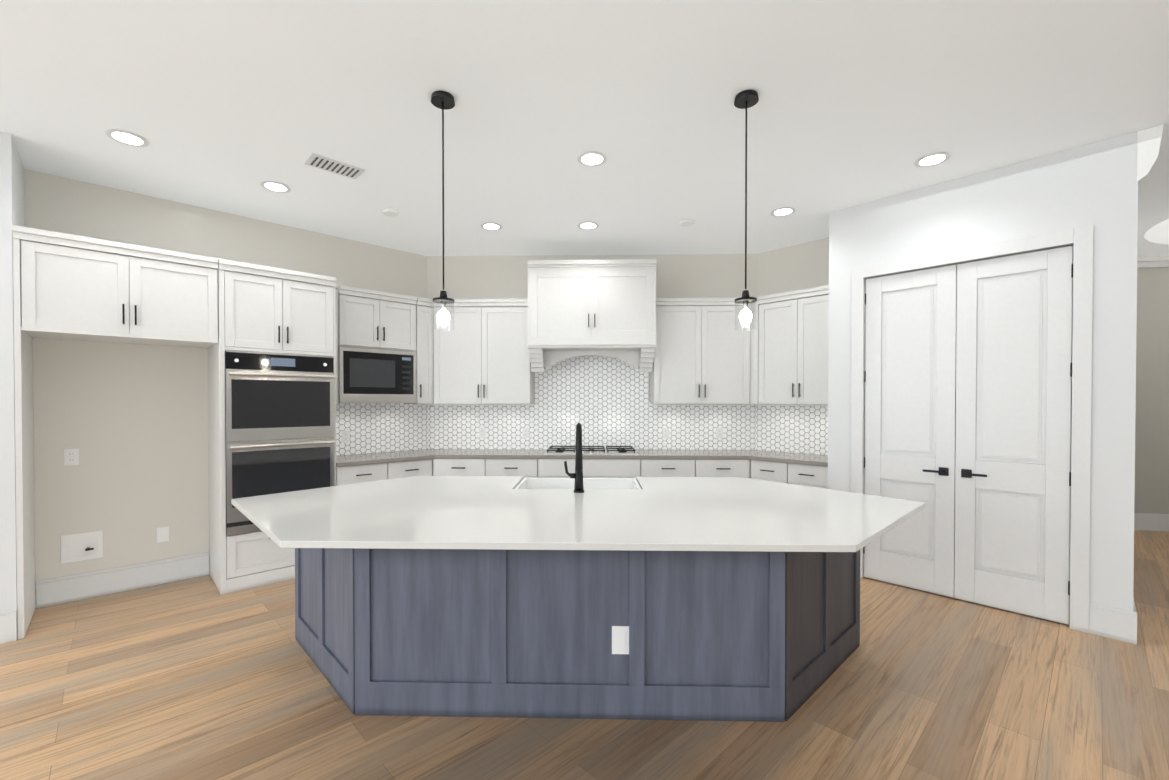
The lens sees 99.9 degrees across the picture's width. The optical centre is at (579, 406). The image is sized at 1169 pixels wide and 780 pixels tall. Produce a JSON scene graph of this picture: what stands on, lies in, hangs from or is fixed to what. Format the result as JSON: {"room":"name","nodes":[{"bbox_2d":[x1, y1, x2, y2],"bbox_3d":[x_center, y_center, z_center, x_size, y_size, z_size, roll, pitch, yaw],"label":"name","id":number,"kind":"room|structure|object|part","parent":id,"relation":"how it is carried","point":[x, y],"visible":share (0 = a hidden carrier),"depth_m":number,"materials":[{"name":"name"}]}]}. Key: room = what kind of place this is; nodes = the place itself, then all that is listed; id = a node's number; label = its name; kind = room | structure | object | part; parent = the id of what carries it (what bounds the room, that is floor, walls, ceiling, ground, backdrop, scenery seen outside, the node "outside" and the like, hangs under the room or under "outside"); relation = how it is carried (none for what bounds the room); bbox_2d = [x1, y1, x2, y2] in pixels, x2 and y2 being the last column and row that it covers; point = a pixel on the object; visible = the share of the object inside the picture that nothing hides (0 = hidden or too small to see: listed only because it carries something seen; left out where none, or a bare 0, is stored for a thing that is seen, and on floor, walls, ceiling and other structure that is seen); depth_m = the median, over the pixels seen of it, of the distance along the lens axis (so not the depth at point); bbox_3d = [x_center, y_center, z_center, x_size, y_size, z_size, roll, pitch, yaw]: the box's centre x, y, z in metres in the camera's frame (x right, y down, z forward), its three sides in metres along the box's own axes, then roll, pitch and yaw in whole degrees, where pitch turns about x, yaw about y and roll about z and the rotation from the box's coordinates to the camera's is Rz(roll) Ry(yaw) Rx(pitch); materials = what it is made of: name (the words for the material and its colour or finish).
{"room":"kitchen","nodes":[
{"label":"kitchen","id":0,"kind":"room"},
{"bbox_2d":[0,132,24,638],"bbox_3d":[-5.720,-0.090,1.187,5.788,3.050,0.600,-1,1,-44],"label":"wall","id":1,"kind":"structure","parent":0,"point":[12,206],"depth_m":2.95,"materials":[{"name":"paint"}]},
{"bbox_2d":[0,609,16,643],"bbox_3d":[-5.508,1.342,0.979,5.788,0.190,0.016,-1,1,-44],"label":"baseboard left fore","id":2,"kind":"structure","parent":1,"relation":"attached to","point":[8,625],"depth_m":2.95,"materials":[{"name":"white paint"}]},
{"bbox_2d":[24,169,427,593],"bbox_3d":[-3.312,-0.119,3.960,4.500,3.050,0.100,-1,1,-44],"label":"wall","id":3,"kind":"structure","parent":0,"point":[129,421],"depth_m":3.79,"materials":[{"name":"beige paint"}]},
{"bbox_2d":[64,449,78,465],"bbox_3d":[-3.673,0.365,3.547,0.075,0.118,0.008,-1,1,-44],"label":"outlet","id":4,"kind":"object","parent":3,"relation":"attached to","point":[71,456],"visible":1,"depth_m":3.54,"materials":[{"name":"white plastic"}]},
{"bbox_2d":[61,530,102,563],"bbox_3d":[-3.626,1.025,3.577,0.215,0.200,0.040,-1,1,-44],"label":"outlet box","id":5,"kind":"object","parent":3,"relation":"attached to","point":[81,546],"visible":1,"depth_m":3.59,"materials":[{"name":"white plastic"}]},
{"bbox_2d":[12,225,218,639],"bbox_3d":[-3.247,0.158,3.518,1.002,2.505,0.629,-1,1,-44],"label":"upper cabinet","id":6,"kind":"object","parent":3,"relation":"attached to","point":[72,287],"visible":1,"depth_m":3.22,"materials":[{"name":"white paint"}]},
{"bbox_2d":[36,552,208,608],"bbox_3d":[-3.449,1.313,3.766,0.970,0.190,0.016,-1,1,-44],"label":"baseboard","id":7,"kind":"structure","parent":3,"relation":"attached to","point":[64,589],"depth_m":3.71,"materials":[{"name":"white paint"}]},
{"bbox_2d":[157,526,168,542],"bbox_3d":[-3.311,1.016,3.898,0.075,0.118,0.008,-1,1,-44],"label":"outlet","id":8,"kind":"object","parent":3,"relation":"attached to","point":[162,534],"visible":1,"depth_m":3.90,"materials":[{"name":"white plastic"}]},
{"bbox_2d":[335,289,338,403],"bbox_3d":[-2.361,-0.546,4.576,0.110,1.050,0.307,-1,1,-44],"label":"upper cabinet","id":9,"kind":"object","parent":3,"relation":"attached to","point":[337,362],"visible":0.14,"depth_m":4.49,"materials":[{"name":"white paint"}]},
{"bbox_2d":[335,285,416,351],"bbox_3d":[-2.034,-0.833,4.848,0.736,0.552,0.359,-1,1,-44],"label":"upper cabinet","id":10,"kind":"object","parent":3,"relation":"attached to","point":[372,319],"visible":0.92,"depth_m":4.71,"materials":[{"name":"white paint"}]},
{"bbox_2d":[338,347,416,402],"bbox_3d":[-2.043,-0.294,4.863,0.735,0.516,0.330,-1,1,-44],"label":"microwave","id":11,"kind":"object","parent":10,"relation":"attached to","point":[375,376],"visible":0.98,"depth_m":4.72,"materials":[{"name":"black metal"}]},
{"bbox_2d":[336,403,427,454],"bbox_3d":[-2.096,0.214,5.047,1.134,0.520,0.008,-1,1,-44],"label":"backsplash","id":12,"kind":"structure","parent":3,"relation":"attached to","point":[380,427],"depth_m":5.08,"materials":[{"name":"tile"}]},
{"bbox_2d":[342,430,349,442],"bbox_3d":[-2.306,0.296,4.836,0.075,0.118,0.008,-1,1,-44],"label":"outlet","id":13,"kind":"object","parent":12,"relation":"attached to","point":[345,436],"visible":1,"depth_m":4.83,"materials":[{"name":"white plastic"}]},
{"bbox_2d":[403,297,432,404],"bbox_3d":[-1.697,-0.564,5.172,0.184,1.097,0.359,-1,1,-44],"label":"upper cabinet","id":14,"kind":"object","parent":3,"relation":"attached to","point":[424,345],"visible":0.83,"depth_m":5.07,"materials":[{"name":"white paint"}]},
{"bbox_2d":[0,530,1168,779],"bbox_3d":[0.409,1.478,0.852,19.000,0.080,16.000,0,1,1],"label":"floor","id":15,"kind":"structure","parent":0,"point":[198,678],"depth_m":2.27,"materials":[{"name":"brown wood"}]},
{"bbox_2d":[208,258,335,594],"bbox_3d":[-2.587,0.151,4.146,0.814,2.505,0.629,-1,1,-44],"label":"tall cabinet","id":16,"kind":"object","parent":15,"relation":"on","point":[264,309],"visible":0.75,"depth_m":3.86,"materials":[{"name":"white paint"}]},
{"bbox_2d":[225,351,334,535],"bbox_3d":[-2.544,0.271,4.115,0.754,1.391,0.641,-1,1,-44],"label":"double oven","id":17,"kind":"object","parent":16,"relation":"in","point":[279,423],"visible":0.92,"depth_m":3.89,"materials":[{"name":"silver metal"}]},
{"bbox_2d":[336,463,386,485],"bbox_3d":[-2.130,0.957,4.589,0.439,0.884,0.629,-1,1,-44],"label":"base cabinet","id":18,"kind":"object","parent":15,"relation":"on","point":[346,475],"visible":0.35,"depth_m":4.37,"materials":[{"name":"white paint"}]},
{"bbox_2d":[387,459,431,478],"bbox_3d":[-1.808,0.954,4.895,0.440,0.884,0.629,-1,1,-44],"label":"base cabinet","id":19,"kind":"object","parent":15,"relation":"on","point":[402,469],"visible":0.23,"depth_m":4.68,"materials":[{"name":"white paint"}]},
{"bbox_2d":[433,459,485,475],"bbox_3d":[-1.184,0.951,5.121,0.515,0.884,0.629,0,1,1],"label":"base cabinet","id":20,"kind":"object","parent":15,"relation":"on","point":[459,467],"visible":0.25,"depth_m":4.83,"materials":[{"name":"white paint"}]},
{"bbox_2d":[486,459,537,478],"bbox_3d":[-0.666,0.951,5.108,0.514,0.884,0.629,0,1,1],"label":"base cabinet","id":21,"kind":"object","parent":15,"relation":"on","point":[526,468],"visible":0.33,"depth_m":4.82,"materials":[{"name":"white paint"}]},
{"bbox_2d":[295,478,859,721],"bbox_3d":[-0.038,0.980,2.963,3.390,0.873,1.457,0,1,1],"label":"kitchen island","id":22,"kind":"object","parent":15,"relation":"on","point":[744,636],"depth_m":2.25,"materials":[{"name":"blue wood"}]},
{"bbox_3d":[-0.009,0.670,3.421,0.835,0.263,0.532,0,1,1],"label":"sink apron","id":23,"kind":"part","parent":22,"relation":"part of","materials":[{"name":"white ceramic"}]},
{"bbox_2d":[231,476,925,551],"bbox_3d":[-0.042,0.547,2.814,3.932,0.030,1.729,0,1,1],"label":"island countertop","id":24,"kind":"structure","parent":22,"relation":"on","point":[651,514],"depth_m":2.42,"materials":[{"name":"white stone"}]},
{"bbox_2d":[564,423,583,492],"bbox_3d":[-0.033,0.315,3.141,0.128,0.427,0.266,0,1,1],"label":"faucet","id":25,"kind":"object","parent":24,"relation":"on","point":[577,475],"visible":1,"depth_m":3.02,"materials":[{"name":"black metal"}]},
{"bbox_2d":[612,626,628,653],"bbox_3d":[0.187,1.067,2.241,0.082,0.128,0.008,0,1,1],"label":"outlet","id":26,"kind":"object","parent":22,"relation":"attached to","point":[620,639],"visible":1,"depth_m":2.24,"materials":[{"name":"white plastic"}]},
{"bbox_2d":[538,459,640,478],"bbox_3d":[0.097,0.952,5.089,1.007,0.884,0.629,0,1,1],"label":"base cabinet","id":27,"kind":"object","parent":15,"relation":"on","point":[600,468],"visible":0.31,"depth_m":4.80,"materials":[{"name":"white paint"}]},
{"bbox_2d":[336,449,827,466],"bbox_3d":[0.044,0.494,4.776,5.085,0.035,1.237,0,1,1],"label":"countertop","id":28,"kind":"structure","parent":27,"relation":"on","point":[422,454],"depth_m":4.80,"materials":[{"name":"grey stone"}]},
{"bbox_2d":[545,446,637,454],"bbox_3d":[0.116,0.450,5.111,0.921,0.045,0.500,0,1,1],"label":"cooktop","id":29,"kind":"object","parent":28,"relation":"in","point":[601,451],"visible":0.81,"depth_m":4.94,"materials":[{"name":"silver metal"}]},
{"bbox_2d":[640,459,694,476],"bbox_3d":[0.866,0.952,5.070,0.526,0.884,0.629,0,1,1],"label":"drawer","id":30,"kind":"object","parent":15,"relation":"on","point":[667,467],"visible":0.29,"depth_m":4.78,"materials":[{"name":"white paint"}]},
{"bbox_2d":[695,459,749,477],"bbox_3d":[1.394,0.952,5.056,0.525,0.884,0.629,0,1,1],"label":"drawer","id":31,"kind":"object","parent":15,"relation":"on","point":[722,467],"visible":0.29,"depth_m":4.77,"materials":[{"name":"white paint"}]},
{"bbox_2d":[751,460,787,483],"bbox_3d":[1.983,0.954,4.831,0.629,0.884,0.355,-1,1,-44],"label":"drawer","id":32,"kind":"object","parent":15,"relation":"on","point":[770,471],"visible":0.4,"depth_m":4.62,"materials":[{"name":"white paint"}]},
{"bbox_2d":[788,463,827,488],"bbox_3d":[2.231,0.957,4.570,0.629,0.884,0.355,-1,1,-44],"label":"drawer","id":33,"kind":"object","parent":15,"relation":"on","point":[809,475],"visible":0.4,"depth_m":4.37,"materials":[{"name":"white paint"}]},
{"bbox_2d":[0,0,1168,255],"bbox_3d":[0.409,-1.802,0.818,19.000,0.380,16.000,0,1,1],"label":"ceiling","id":34,"kind":"structure","parent":0,"point":[228,106],"depth_m":2.67,"materials":[{"name":"paint"}]},
{"bbox_2d":[105,129,148,146],"bbox_3d":[-2.749,-1.630,2.984,0.196,0.007,0.196,0,1,1],"label":"recessed light","id":35,"kind":"object","parent":34,"relation":"in","point":[126,137],"visible":1,"depth_m":2.98,"materials":[{"name":"white paint"}]},
{"bbox_2d":[260,181,290,192],"bbox_3d":[-2.268,-1.637,3.661,0.196,0.007,0.196,0,1,1],"label":"recessed light","id":36,"kind":"object","parent":34,"relation":"in","point":[273,186],"visible":1,"depth_m":3.65,"materials":[{"name":"white paint"}]},
{"bbox_2d":[304,153,364,178],"bbox_3d":[-1.670,-1.634,3.350,0.330,0.008,0.190,-1,1,-44],"label":"ceiling vent","id":37,"kind":"object","parent":34,"relation":"in","point":[332,166],"visible":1,"depth_m":3.34,"materials":[{"name":"white metal"}]},
{"bbox_2d":[382,208,398,216],"bbox_3d":[-1.599,-1.635,4.145,0.136,0.022,0.136,0,1,1],"label":"detector","id":38,"kind":"object","parent":34,"relation":"attached to","point":[390,212],"visible":1,"depth_m":4.12,"materials":[{"name":"white plastic"}]},
{"bbox_2d":[431,90,454,330],"bbox_3d":[-0.722,-1.018,2.595,0.124,1.224,0.124,0,1,1],"label":"pendant light","id":39,"kind":"object","parent":34,"relation":"hanging from","point":[443,100],"visible":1,"depth_m":2.59,"materials":[{"name":"black metal"}]},
{"bbox_2d":[481,222,501,229],"bbox_3d":[-0.808,-1.646,4.489,0.196,0.007,0.196,0,1,1],"label":"recessed light","id":40,"kind":"object","parent":34,"relation":"in","point":[491,226],"visible":0.98,"depth_m":4.48,"materials":[{"name":"white paint"}]},
{"bbox_2d":[578,222,598,229],"bbox_3d":[0.075,-1.646,4.467,0.196,0.007,0.196,0,1,1],"label":"recessed light","id":41,"kind":"object","parent":34,"relation":"in","point":[588,225],"visible":0.98,"depth_m":4.46,"materials":[{"name":"white paint"}]},
{"bbox_2d":[577,152,606,166],"bbox_3d":[0.081,-1.633,3.240,0.196,0.007,0.196,0,1,1],"label":"recessed light","id":42,"kind":"object","parent":34,"relation":"in","point":[591,159],"visible":1,"depth_m":3.24,"materials":[{"name":"white paint"}]},
{"bbox_2d":[679,219,694,226],"bbox_3d":[0.956,-1.638,4.385,0.136,0.022,0.136,0,1,1],"label":"detector","id":43,"kind":"object","parent":34,"relation":"attached to","point":[686,222],"visible":1,"depth_m":4.36,"materials":[{"name":"white plastic"}]},
{"bbox_2d":[734,90,758,329],"bbox_3d":[0.875,-1.017,2.587,0.124,1.224,0.124,0,1,1],"label":"pendant light","id":44,"kind":"object","parent":34,"relation":"hanging from","point":[745,99],"visible":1,"depth_m":2.58,"materials":[{"name":"black metal"}]},
{"bbox_2d":[771,207,795,215],"bbox_3d":[1.713,-1.643,4.141,0.196,0.007,0.196,0,1,1],"label":"recessed light","id":45,"kind":"object","parent":34,"relation":"in","point":[784,211],"visible":0.94,"depth_m":4.13,"materials":[{"name":"white paint"}]},
{"bbox_2d":[914,152,950,166],"bbox_3d":[2.332,-1.633,3.251,0.196,0.007,0.196,0,1,1],"label":"recessed light","id":46,"kind":"object","parent":34,"relation":"in","point":[933,159],"visible":1,"depth_m":3.24,"materials":[{"name":"white paint"}]},
{"bbox_2d":[427,254,755,477],"bbox_3d":[0.119,-0.135,5.444,3.710,3.050,0.100,0,1,1],"label":"wall","id":47,"kind":"structure","parent":0,"point":[677,276],"depth_m":5.38,"materials":[{"name":"beige paint"}]},
{"bbox_2d":[432,298,533,404],"bbox_3d":[-1.016,-0.564,5.236,1.009,1.097,0.359,0,1,1],"label":"upper cabinet","id":48,"kind":"object","parent":47,"relation":"attached to","point":[481,354],"visible":0.83,"depth_m":5.09,"materials":[{"name":"white paint"}]},
{"bbox_2d":[528,259,655,371],"bbox_3d":[0.123,-0.899,5.094,1.261,1.085,0.579,0,1,1],"label":"range hood","id":49,"kind":"object","parent":47,"relation":"attached to","point":[602,307],"visible":1,"depth_m":4.84,"materials":[{"name":"white paint"}]},
{"bbox_2d":[428,356,755,449],"bbox_3d":[0.116,-0.115,5.390,3.596,1.170,0.008,0,1,1],"label":"backsplash","id":50,"kind":"structure","parent":47,"relation":"attached to","point":[603,401],"depth_m":5.39,"materials":[{"name":"tile"}]},
{"bbox_2d":[479,427,485,437],"bbox_3d":[-1.077,0.290,5.416,0.075,0.118,0.008,0,1,1],"label":"outlet","id":51,"kind":"object","parent":50,"relation":"attached to","point":[482,432],"visible":1,"depth_m":5.41,"materials":[{"name":"white plastic"}]},
{"bbox_2d":[522,428,528,437],"bbox_3d":[-0.597,0.290,5.404,0.075,0.118,0.008,0,1,1],"label":"outlet","id":52,"kind":"object","parent":50,"relation":"attached to","point":[525,432],"visible":1,"depth_m":5.40,"materials":[{"name":"white plastic"}]},
{"bbox_2d":[663,428,669,438],"bbox_3d":[0.942,0.291,5.366,0.075,0.118,0.008,0,1,1],"label":"outlet","id":53,"kind":"object","parent":50,"relation":"attached to","point":[666,433],"visible":1,"depth_m":5.36,"materials":[{"name":"white plastic"}]},
{"bbox_2d":[716,428,722,438],"bbox_3d":[1.522,0.291,5.351,0.075,0.118,0.008,0,1,1],"label":"outlet","id":54,"kind":"object","parent":50,"relation":"attached to","point":[719,433],"visible":1,"depth_m":5.35,"materials":[{"name":"white plastic"}]},
{"bbox_2d":[650,297,749,404],"bbox_3d":[1.252,-0.564,5.179,0.980,1.097,0.359,0,1,1],"label":"upper cabinet","id":55,"kind":"object","parent":47,"relation":"attached to","point":[702,353],"visible":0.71,"depth_m":5.04,"materials":[{"name":"white paint"}]},
{"bbox_2d":[756,237,828,454],"bbox_3d":[2.317,-0.130,5.001,0.100,3.050,1.160,-1,1,-44],"label":"wall","id":56,"kind":"structure","parent":0,"point":[795,267],"depth_m":5.04,"materials":[{"name":"beige paint"}]},
{"bbox_2d":[749,297,758,403],"bbox_3d":[1.885,-0.569,5.119,0.352,1.085,0.090,-1,1,-44],"label":"upper cabinet","id":57,"kind":"object","parent":56,"relation":"attached to","point":[754,363],"visible":0.29,"depth_m":5.01,"materials":[{"name":"white paint"}]},
{"bbox_2d":[756,404,827,454],"bbox_3d":[2.253,0.214,4.994,0.008,0.520,0.977,-1,1,-44],"label":"backsplash","id":58,"kind":"structure","parent":56,"relation":"attached to","point":[793,428],"depth_m":5.05,"materials":[{"name":"tile"}]},
{"bbox_2d":[757,285,828,405],"bbox_3d":[2.186,-0.560,4.797,0.359,1.097,0.785,-1,1,-44],"label":"upper cabinet","id":59,"kind":"object","parent":56,"relation":"attached to","point":[793,347],"visible":0.85,"depth_m":4.71,"materials":[{"name":"white paint"}]},
{"bbox_2d":[828,142,1095,602],"bbox_3d":[2.705,-0.116,3.649,0.120,3.050,1.586,-1,1,-44],"label":"wall","id":60,"kind":"structure","parent":0,"point":[1095,184],"depth_m":3.59,"materials":[{"name":"paint"}]},
{"bbox_2d":[863,265,956,597],"bbox_3d":[2.516,0.181,3.781,0.090,2.428,0.596,-1,1,-44],"label":"pantry door","id":61,"kind":"structure","parent":60,"relation":"in","point":[910,380],"depth_m":3.76,"materials":[{"name":"white paint"}]},
{"bbox_2d":[851,225,1092,632],"bbox_3d":[2.751,0.139,3.590,0.138,2.540,1.369,-1,1,-44],"label":"door frame","id":62,"kind":"structure","parent":60,"relation":"attached to","point":[1081,238],"depth_m":3.10,"materials":[{"name":"white paint"}]},
{"bbox_2d":[954,246,1072,624],"bbox_3d":[2.930,0.186,3.347,0.090,2.428,0.596,-1,1,-44],"label":"pantry door","id":63,"kind":"structure","parent":60,"relation":"in","point":[1013,424],"depth_m":3.34,"materials":[{"name":"white paint"}]},
{"bbox_2d":[1137,124,1163,180],"bbox_3d":[3.339,-1.482,2.874,0.002,0.298,0.100,-1,1,-43],"label":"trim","id":64,"kind":"structure","parent":60,"relation":"attached to","point":[1148,142],"depth_m":2.88,"materials":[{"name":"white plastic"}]},
{"bbox_2d":[1092,131,1137,610],"bbox_3d":[4.224,-0.119,3.896,2.661,3.050,0.150,-1,1,-44],"label":"wall","id":65,"kind":"structure","parent":0,"point":[1113,432],"depth_m":2.98,"materials":[{"name":"paint"}]},
{"bbox_2d":[1089,597,1136,644],"bbox_3d":[3.677,1.305,4.474,2.677,0.190,1.752,-1,1,-44],"label":"baseboard","id":66,"kind":"structure","parent":65,"relation":"attached to","point":[1113,623],"depth_m":2.99,"materials":[{"name":"white paint"}]},
{"bbox_2d":[1134,267,1168,513],"bbox_3d":[6.588,-0.123,4.285,2.731,3.050,3.297,0,1,1],"label":"wall","id":67,"kind":"structure","parent":0,"point":[1152,426],"depth_m":5.49,"materials":[{"name":"paint"}]},
{"bbox_2d":[1134,513,1168,530],"bbox_3d":[5.999,1.296,5.380,1.381,0.190,0.307,0,1,1],"label":"baseboard","id":68,"kind":"structure","parent":67,"relation":"attached to","point":[1151,522],"depth_m":5.50,"materials":[{"name":"white paint"}]},
{"bbox_2d":[1137,256,1168,267],"bbox_3d":[6.500,-1.591,4.097,2.445,0.110,2.786,0,1,1],"label":"crown molding","id":69,"kind":"structure","parent":67,"relation":"attached to","point":[1151,261],"depth_m":5.43,"materials":[{"name":"white paint"}]}
]}

